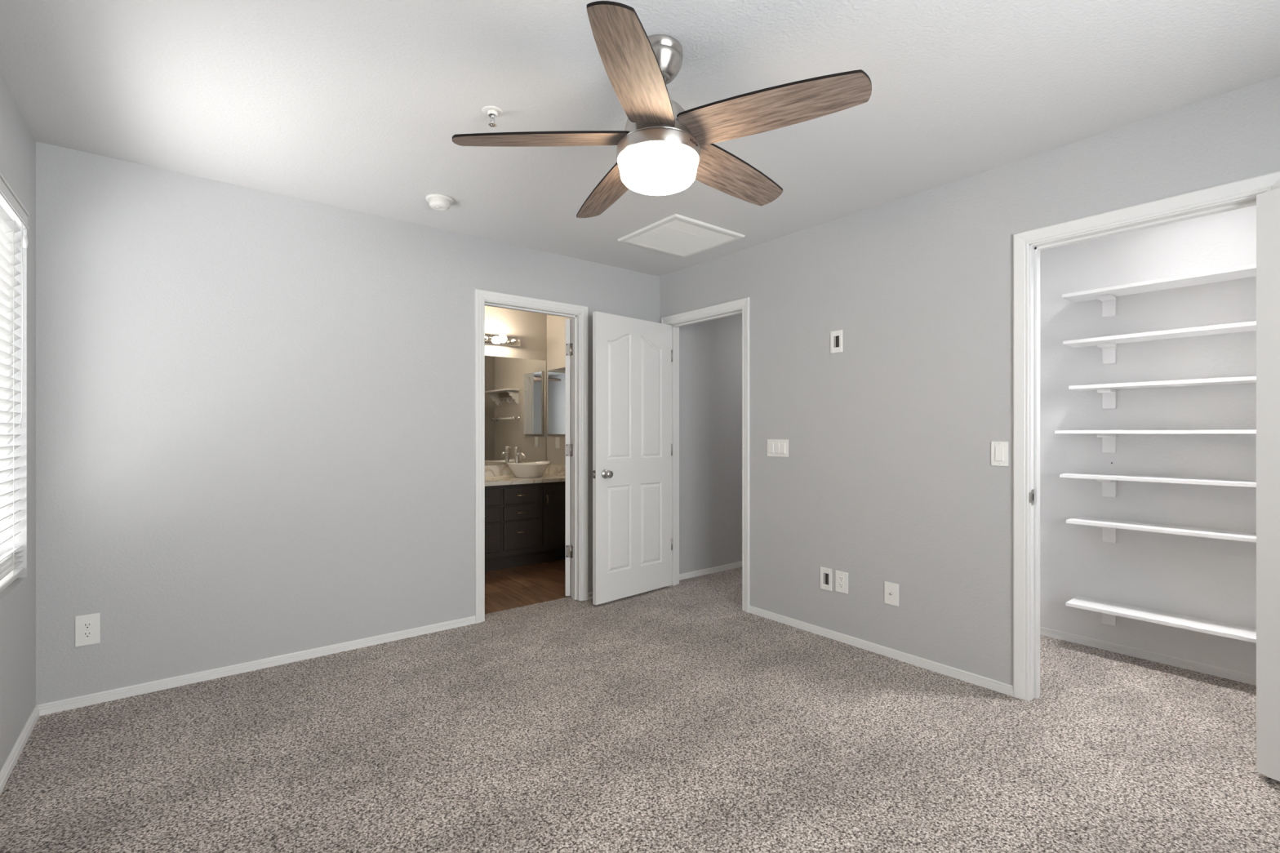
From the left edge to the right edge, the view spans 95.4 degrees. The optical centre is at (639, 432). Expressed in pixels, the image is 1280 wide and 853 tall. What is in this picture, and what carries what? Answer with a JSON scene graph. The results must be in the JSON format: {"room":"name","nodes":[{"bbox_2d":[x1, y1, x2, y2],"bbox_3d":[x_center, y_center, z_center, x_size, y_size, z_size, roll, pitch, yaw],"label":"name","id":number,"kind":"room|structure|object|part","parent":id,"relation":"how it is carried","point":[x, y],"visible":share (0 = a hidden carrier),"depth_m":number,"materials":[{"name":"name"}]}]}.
{"room":"empty bedroom","nodes":[
{"label":"empty bedroom","id":0,"kind":"room"},
{"bbox_2d":[0,70,35,772],"bbox_3d":[-1.277,-0.009,0.729,0.140,2.440,4.300,0,0,-38],"label":"wall","id":1,"kind":"structure","parent":0,"point":[17,141],"depth_m":2.29,"materials":[{"name":"grey paint"}]},
{"bbox_2d":[0,172,29,592],"bbox_3d":[-2.104,-0.159,1.845,0.083,1.423,1.145,0,0,-38],"label":"window blind","id":2,"kind":"object","parent":1,"relation":"attached to","point":[11,209],"visible":1,"depth_m":2.17,"materials":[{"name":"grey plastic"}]},
{"bbox_3d":[-2.352,-0.140,2.152,0.052,1.369,0.002,0,0,-38],"label":"ladder cord","id":3,"kind":"part","parent":2,"relation":"part of","materials":[{"name":"fabric"}]},
{"bbox_3d":[-2.107,0.544,1.842,0.056,0.018,1.131,0,0,-38],"label":"rail","id":4,"kind":"part","parent":2,"relation":"part of","materials":[{"name":"grey plastic"}]},
{"bbox_3d":[-2.357,-0.409,2.218,0.004,0.790,0.032,0,0,-38],"label":"pull cord","id":5,"kind":"part","parent":2,"relation":"part of","materials":[{"name":"white fabric"}]},
{"bbox_2d":[0,705,39,795],"bbox_3d":[-1.217,1.177,0.776,0.013,0.044,4.300,0,0,-38],"label":"baseboard","id":6,"kind":"structure","parent":1,"relation":"attached to","point":[10,763],"depth_m":2.15,"materials":[{"name":"white paint"}]},
{"bbox_2d":[35,141,742,705],"bbox_3d":[-0.424,0.041,4.213,5.795,2.540,0.115,0,0,-38],"label":"wall","id":7,"kind":"structure","parent":0,"point":[255,408],"depth_m":2.97,"materials":[{"name":"grey paint"}]},
{"bbox_2d":[75,613,100,647],"bbox_3d":[-2.426,0.869,2.556,0.080,0.134,0.008,0,0,-38],"label":"wall outlet","id":8,"kind":"object","parent":7,"relation":"attached to","point":[87,627],"visible":1,"depth_m":2.55,"materials":[{"name":"white plastic"}]},
{"bbox_2d":[82,622,93,629],"bbox_3d":[-2.424,0.850,2.554,0.034,0.027,0.003,0,0,-38],"label":"receptacle","id":9,"kind":"object","parent":8,"relation":"attached to","point":[86,625],"depth_m":2.55,"materials":[{"name":"white plastic"}]},
{"bbox_2d":[82,631,93,638],"bbox_3d":[-2.424,0.888,2.554,0.034,0.027,0.003,0,0,-38],"label":"receptacle","id":10,"kind":"object","parent":8,"relation":"attached to","point":[86,634],"depth_m":2.55,"materials":[{"name":"white plastic"}]},
{"bbox_2d":[37,616,475,715],"bbox_3d":[-1.792,1.177,3.053,1.931,0.044,0.013,0,0,-38],"label":"baseboard","id":11,"kind":"structure","parent":7,"relation":"attached to","point":[148,687],"depth_m":2.88,"materials":[{"name":"white paint"}]},
{"bbox_2d":[475,288,587,623],"bbox_3d":[-0.740,0.151,3.955,0.838,2.096,0.132,0,0,-38],"label":"door frame","id":12,"kind":"structure","parent":7,"relation":"attached to","point":[578,314],"depth_m":4.13,"materials":[{"name":"white paint"}]},
{"bbox_2d":[565,319,571,595],"bbox_3d":[-0.526,0.184,4.575,0.163,2.014,0.721,0,0,0],"label":"door","id":13,"kind":"structure","parent":7,"relation":"in","point":[568,344],"depth_m":4.23,"materials":[{"name":"white paint"}]},
{"bbox_2d":[587,591,592,599],"bbox_3d":[-0.106,1.177,4.382,0.686,0.044,0.013,0,0,-38],"label":"baseboard","id":14,"kind":"structure","parent":7,"relation":"attached to","point":[591,593],"depth_m":4.18,"materials":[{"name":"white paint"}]},
{"bbox_2d":[484,305,570,465],"bbox_3d":[-1.166,-0.009,4.826,3.200,2.440,1.765,0,0,-38],"label":"wall","id":15,"kind":"structure","parent":0,"point":[543,336],"depth_m":5.82,"materials":[{"name":"beige paint"}]},
{"bbox_2d":[484,333,520,346],"bbox_3d":[-1.465,-0.894,5.495,0.774,0.094,0.143,0,0,-38],"label":"vanity light","id":16,"kind":"object","parent":15,"relation":"attached to","point":[491,339],"visible":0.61,"depth_m":5.61,"materials":[{"name":"silver metal"}]},
{"bbox_3d":[-1.318,-0.894,5.573,0.081,0.081,0.083,0,0,-38],"label":"globe bulb","id":17,"kind":"part","parent":16,"relation":"part of","materials":[{"name":"white glass"}]},
{"bbox_2d":[484,355,546,465],"bbox_3d":[-1.699,-0.208,5.397,1.870,1.053,0.005,0,0,-38],"label":"vanity mirror","id":18,"kind":"object","parent":15,"relation":"attached to","point":[515,388],"visible":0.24,"depth_m":5.76,"materials":[{"name":"clear glass"}]},
{"bbox_2d":[484,463,565,476],"bbox_3d":[-1.515,0.373,5.160,1.886,0.104,0.602,0,0,-38],"label":"backsplash","id":19,"kind":"structure","parent":15,"relation":"attached to","point":[557,469],"depth_m":5.67,"materials":[{"name":"stone"}]},
{"bbox_2d":[547,367,565,435],"bbox_3d":[-0.802,-0.304,5.765,0.026,0.660,0.410,0,0,-38],"label":"medicine cabinet","id":20,"kind":"object","parent":15,"relation":"attached to","point":[556,377],"visible":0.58,"depth_m":5.77,"materials":[{"name":"silver metal"}]},
{"bbox_2d":[555,436,559,448],"bbox_3d":[-0.825,0.106,5.804,0.013,0.115,0.072,0,0,-38],"label":"switch","id":21,"kind":"object","parent":15,"relation":"attached to","point":[557,437],"visible":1,"depth_m":5.79,"materials":[{"name":"white plastic"}]},
{"bbox_2d":[0,559,1279,852],"bbox_3d":[0.429,1.255,3.131,5.795,0.112,6.200,0,0,-38],"label":"floor","id":22,"kind":"structure","parent":0,"point":[678,718],"depth_m":2.19,"materials":[{"name":"carpet"}]},
{"bbox_2d":[484,481,565,572],"bbox_3d":[-1.501,0.834,5.150,1.876,0.749,0.632,0,0,-38],"label":"vanity cabinet","id":23,"kind":"object","parent":22,"relation":"on","point":[525,524],"visible":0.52,"depth_m":5.18,"materials":[{"name":"brown paint"}]},
{"bbox_3d":[-1.335,0.910,4.925,0.332,0.242,0.019,0,0,-38],"label":"drawer","id":24,"kind":"part","parent":23,"relation":"part of","materials":[{"name":"grey paint"}]},
{"bbox_3d":[-1.335,0.711,4.925,0.332,0.125,0.019,0,0,-38],"label":"drawer","id":25,"kind":"part","parent":23,"relation":"part of","materials":[{"name":"grey paint"}]},
{"bbox_3d":[-1.335,0.557,4.925,0.332,0.147,0.019,0,0,-38],"label":"drawer","id":26,"kind":"part","parent":23,"relation":"part of","materials":[{"name":"grey paint"}]},
{"bbox_3d":[-1.050,0.910,5.150,0.332,0.242,0.019,0,0,-38],"label":"drawer","id":27,"kind":"part","parent":23,"relation":"part of","materials":[{"name":"grey paint"}]},
{"bbox_3d":[-1.050,0.711,5.150,0.332,0.125,0.019,0,0,-38],"label":"drawer","id":28,"kind":"part","parent":23,"relation":"part of","materials":[{"name":"grey paint"}]},
{"bbox_3d":[-1.050,0.557,5.150,0.332,0.147,0.019,0,0,-38],"label":"drawer","id":29,"kind":"part","parent":23,"relation":"part of","materials":[{"name":"grey paint"}]},
{"bbox_2d":[484,463,565,486],"bbox_3d":[-1.510,0.390,5.154,1.886,0.138,0.617,0,0,-38],"label":"countertop","id":30,"kind":"structure","parent":23,"relation":"on","point":[495,475],"depth_m":5.52,"materials":[{"name":"stone"}]},
{"bbox_2d":[514,446,525,475],"bbox_3d":[-1.170,0.284,5.619,0.052,0.281,0.202,0,0,-38],"label":"faucet","id":31,"kind":"object","parent":30,"relation":"on","point":[516,449],"visible":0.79,"depth_m":5.64,"materials":[{"name":"silver metal"}]},
{"bbox_3d":[-1.209,0.172,5.669,0.039,0.058,0.076,0,0,-38],"label":"lever","id":32,"kind":"part","parent":31,"relation":"part of","materials":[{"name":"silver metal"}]},
{"bbox_3d":[-1.146,0.225,5.598,0.025,0.053,0.138,0,0,-44],"label":"spout","id":33,"kind":"part","parent":31,"relation":"part of","materials":[{"name":"silver metal"}]},
{"bbox_2d":[506,461,551,477],"bbox_3d":[-1.051,0.352,5.512,0.432,0.145,0.328,0,0,-38],"label":"vessel sink","id":34,"kind":"object","parent":30,"relation":"in","point":[532,469],"visible":1,"depth_m":5.40,"materials":[{"name":"white ceramic"}]},
{"bbox_3d":[-0.745,0.764,5.391,0.340,0.550,0.019,0,0,-38],"label":"door","id":35,"kind":"part","parent":23,"relation":"part of","materials":[{"name":"brown wood"}]},
{"bbox_2d":[0,0,1279,276],"bbox_3d":[0.439,-1.279,3.216,5.915,0.100,6.320,0,0,-38],"label":"ceiling","id":36,"kind":"structure","parent":0,"point":[359,105],"depth_m":2.08,"materials":[{"name":"white paint"}]},
{"bbox_2d":[425,193,453,210],"bbox_3d":[-1.055,-1.202,3.066,0.140,0.054,0.140,0,0,-38],"label":"smoke detector","id":37,"kind":"object","parent":36,"relation":"attached to","point":[437,202],"visible":1,"depth_m":3.03,"materials":[{"name":"white plastic"}]},
{"bbox_2d":[481,105,502,127],"bbox_3d":[-0.565,-1.202,2.230,0.080,0.054,0.080,0,0,-38],"label":"sprinkler","id":38,"kind":"object","parent":36,"relation":"attached to","point":[493,112],"visible":1,"depth_m":2.22,"materials":[{"name":"white plastic"}]},
{"bbox_2d":[452,0,871,217],"bbox_3d":[0.082,-1.012,1.912,1.203,0.434,1.234,0,0,-38],"label":"ceiling fan","id":39,"kind":"object","parent":36,"relation":"hanging from","point":[663,147],"visible":1,"depth_m":1.76,"materials":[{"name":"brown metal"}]},
{"bbox_3d":[-0.310,-0.925,1.833,0.546,0.063,0.152,-1,0,-7],"label":"blade","id":40,"kind":"part","parent":39,"relation":"part of","materials":[{"name":"brown wood"}]},
{"bbox_3d":[-0.105,-0.927,2.208,0.152,0.063,0.546,-1,0,-26],"label":"blade","id":41,"kind":"part","parent":39,"relation":"part of","materials":[{"name":"brown wood"}]},
{"bbox_3d":[-0.015,-0.933,1.512,0.152,0.063,0.546,-1,0,11],"label":"blade","id":42,"kind":"part","parent":39,"relation":"part of","materials":[{"name":"brown wood"}]},
{"bbox_3d":[0.059,-0.836,1.875,0.257,0.082,0.257,0,0,-38],"label":"lamp shade","id":43,"kind":"part","parent":39,"relation":"part of","materials":[{"name":"white glass"}]},
{"bbox_3d":[0.332,-0.938,2.126,0.546,0.063,0.152,-1,0,-43],"label":"blade","id":44,"kind":"part","parent":39,"relation":"part of","materials":[{"name":"brown wood"}]},
{"bbox_3d":[0.382,-0.941,1.693,0.547,0.051,0.152,0,0,30],"label":"blade","id":45,"kind":"part","parent":39,"relation":"part of","materials":[{"name":"brown wood"}]},
{"bbox_2d":[617,213,744,257],"bbox_3d":[0.256,-1.222,3.668,0.578,0.014,0.553,0,0,-38],"label":"attic hatch","id":46,"kind":"object","parent":36,"relation":"in","point":[676,234],"visible":1,"depth_m":3.63,"materials":[{"name":"white paint"}]},
{"bbox_2d":[660,75,1279,685],"bbox_3d":[1.536,-0.015,2.947,0.115,2.428,4.300,0,0,-38],"label":"wall","id":47,"kind":"structure","parent":0,"point":[887,474],"depth_m":3.00,"materials":[{"name":"grey paint"}]},
{"bbox_2d":[592,311,672,604],"bbox_3d":[-0.042,0.178,4.245,0.770,2.006,0.163,0,0,-44],"label":"door","id":48,"kind":"structure","parent":47,"relation":"in","point":[633,357],"depth_m":4.20,"materials":[{"name":"white paint"}]},
{"bbox_3d":[-0.220,0.289,4.003,0.064,0.064,0.064,0,0,-44],"label":"knob","id":49,"kind":"part","parent":48,"relation":"part of","materials":[{"name":"silver metal"}]},
{"bbox_2d":[661,297,749,612],"bbox_3d":[0.494,0.151,4.255,0.132,2.096,0.892,0,0,-38],"label":"door frame","id":50,"kind":"structure","parent":47,"relation":"attached to","point":[740,306],"depth_m":4.21,"materials":[{"name":"white paint"}]},
{"bbox_2d":[767,439,788,457],"bbox_3d":[0.870,0.101,3.688,0.013,0.110,0.165,0,0,-38],"label":"light switch","id":51,"kind":"object","parent":47,"relation":"attached to","point":[775,447],"visible":1,"depth_m":3.68,"materials":[{"name":"white plastic"}]},
{"bbox_2d":[820,566,831,591],"bbox_3d":[1.091,0.861,3.412,0.008,0.128,0.078,0,0,-38],"label":"cable plate","id":52,"kind":"object","parent":47,"relation":"attached to","point":[825,573],"visible":1,"depth_m":3.41,"materials":[{"name":"white plastic"}]},
{"bbox_2d":[830,329,842,353],"bbox_3d":[1.134,-0.522,3.358,0.008,0.128,0.078,0,0,-38],"label":"cable plate","id":53,"kind":"object","parent":47,"relation":"attached to","point":[836,342],"visible":1,"depth_m":3.36,"materials":[{"name":"white plastic"}]},
{"bbox_2d":[835,570,848,594],"bbox_3d":[1.154,0.859,3.332,0.008,0.120,0.080,0,0,-38],"label":"wall outlet","id":54,"kind":"object","parent":47,"relation":"attached to","point":[841,578],"visible":1,"depth_m":3.33,"materials":[{"name":"white plastic"}]},
{"bbox_2d":[838,576,844,581],"bbox_3d":[1.152,0.840,3.330,0.003,0.027,0.034,0,0,-38],"label":"receptacle","id":55,"kind":"object","parent":54,"relation":"attached to","point":[840,578],"depth_m":3.33,"materials":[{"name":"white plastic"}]},
{"bbox_2d":[838,582,844,588],"bbox_3d":[1.152,0.878,3.330,0.003,0.027,0.034,0,0,-38],"label":"receptacle","id":56,"kind":"object","parent":54,"relation":"attached to","point":[841,585],"depth_m":3.33,"materials":[{"name":"white plastic"}]},
{"bbox_2d":[748,605,1013,696],"bbox_3d":[1.211,1.177,3.256,0.013,0.044,1.566,0,0,-38],"label":"baseboard","id":57,"kind":"structure","parent":47,"relation":"attached to","point":[978,680],"depth_m":3.08,"materials":[{"name":"white paint"}]},
{"bbox_2d":[884,581,898,606],"bbox_3d":[1.335,0.861,3.095,0.018,0.118,0.080,0,0,-38],"label":"plate","id":58,"kind":"object","parent":47,"relation":"attached to","point":[891,589],"visible":1,"depth_m":3.09,"materials":[{"name":"white plastic"}]},
{"bbox_2d":[991,441,1008,466],"bbox_3d":[1.659,0.100,2.687,0.013,0.114,0.072,0,0,-38],"label":"light switch","id":59,"kind":"object","parent":47,"relation":"attached to","point":[999,450],"visible":1,"depth_m":2.69,"materials":[{"name":"white plastic"}]},
{"bbox_2d":[1013,170,1279,779],"bbox_3d":[2.001,0.151,2.345,0.132,2.096,0.842,0,0,-38],"label":"door frame","id":60,"kind":"structure","parent":47,"relation":"attached to","point":[1027,245],"depth_m":2.60,"materials":[{"name":"white paint"}]},
{"bbox_3d":[1.753,0.291,2.603,0.042,0.070,0.006,0,0,-38],"label":"strike plate","id":61,"kind":"part","parent":60,"relation":"part of","materials":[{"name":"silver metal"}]},
{"bbox_2d":[1256,187,1279,782],"bbox_3d":[2.263,0.178,1.694,0.163,2.006,0.718,0,0,-17],"label":"door","id":62,"kind":"structure","parent":47,"relation":"in","point":[1268,203],"depth_m":1.99,"materials":[{"name":"white paint"}]},
{"bbox_2d":[1040,204,1256,675],"bbox_3d":[2.565,-0.009,2.530,0.986,2.440,2.070,0,0,-38],"label":"wall","id":63,"kind":"structure","parent":0,"point":[1211,579],"depth_m":3.05,"materials":[{"name":"white paint"}]},
{"bbox_2d":[1040,626,1256,685],"bbox_3d":[2.898,1.177,2.780,0.013,0.044,1.850,0,0,-38],"label":"baseboard","id":64,"kind":"structure","parent":63,"relation":"attached to","point":[1223,673],"depth_m":3.04,"materials":[{"name":"white paint"}]},
{"bbox_2d":[1054,430,1256,453],"bbox_3d":[2.881,0.052,2.646,0.205,0.124,1.630,0,0,-38],"label":"closet shelf","id":65,"kind":"object","parent":63,"relation":"attached to","point":[1108,437],"visible":0.98,"depth_m":2.98,"materials":[{"name":"white paint"}]},
{"bbox_2d":[1059,472,1256,497],"bbox_3d":[2.888,0.293,2.637,0.205,0.124,1.607,0,0,-38],"label":"closet shelf","id":66,"kind":"object","parent":63,"relation":"attached to","point":[1108,482],"visible":0.97,"depth_m":2.96,"materials":[{"name":"white paint"}]},
{"bbox_2d":[1062,263,1256,317],"bbox_3d":[2.891,-0.695,2.633,0.205,0.124,1.597,0,0,-38],"label":"closet shelf","id":67,"kind":"object","parent":63,"relation":"attached to","point":[1107,295],"visible":0.96,"depth_m":2.94,"materials":[{"name":"white paint"}]},
{"bbox_2d":[1062,320,1256,364],"bbox_3d":[2.892,-0.438,2.631,0.205,0.124,1.592,0,0,-38],"label":"closet shelf","id":68,"kind":"object","parent":63,"relation":"attached to","point":[1108,344],"visible":0.96,"depth_m":2.96,"materials":[{"name":"white paint"}]},
{"bbox_2d":[1065,595,1256,643],"bbox_3d":[2.896,0.993,2.626,0.205,0.124,1.579,0,0,-38],"label":"closet shelf","id":69,"kind":"object","parent":63,"relation":"attached to","point":[1109,611],"visible":0.98,"depth_m":2.92,"materials":[{"name":"white paint"}]},
{"bbox_2d":[1066,516,1256,542],"bbox_3d":[2.897,0.541,2.625,0.205,0.124,1.577,0,0,-38],"label":"closet shelf","id":70,"kind":"object","parent":63,"relation":"attached to","point":[1108,526],"visible":0.98,"depth_m":2.94,"materials":[{"name":"white paint"}]},
{"bbox_2d":[1068,376,1256,408],"bbox_3d":[2.901,-0.190,2.620,0.205,0.124,1.565,0,0,-38],"label":"closet shelf","id":71,"kind":"object","parent":63,"relation":"attached to","point":[1108,391],"visible":1,"depth_m":2.96,"materials":[{"name":"white paint"}]},
{"bbox_3d":[2.147,-0.009,4.841,1.220,2.440,2.315,0,0,-38],"label":"wall","id":72,"kind":"structure","parent":0,"visible":0},
{"bbox_2d":[679,561,742,580],"bbox_3d":[1.071,1.177,5.312,2.085,0.044,0.013,0,0,-38],"label":"baseboard","id":73,"kind":"structure","parent":72,"relation":"attached to","point":[725,567],"depth_m":4.93,"materials":[{"name":"white paint"}]}
]}

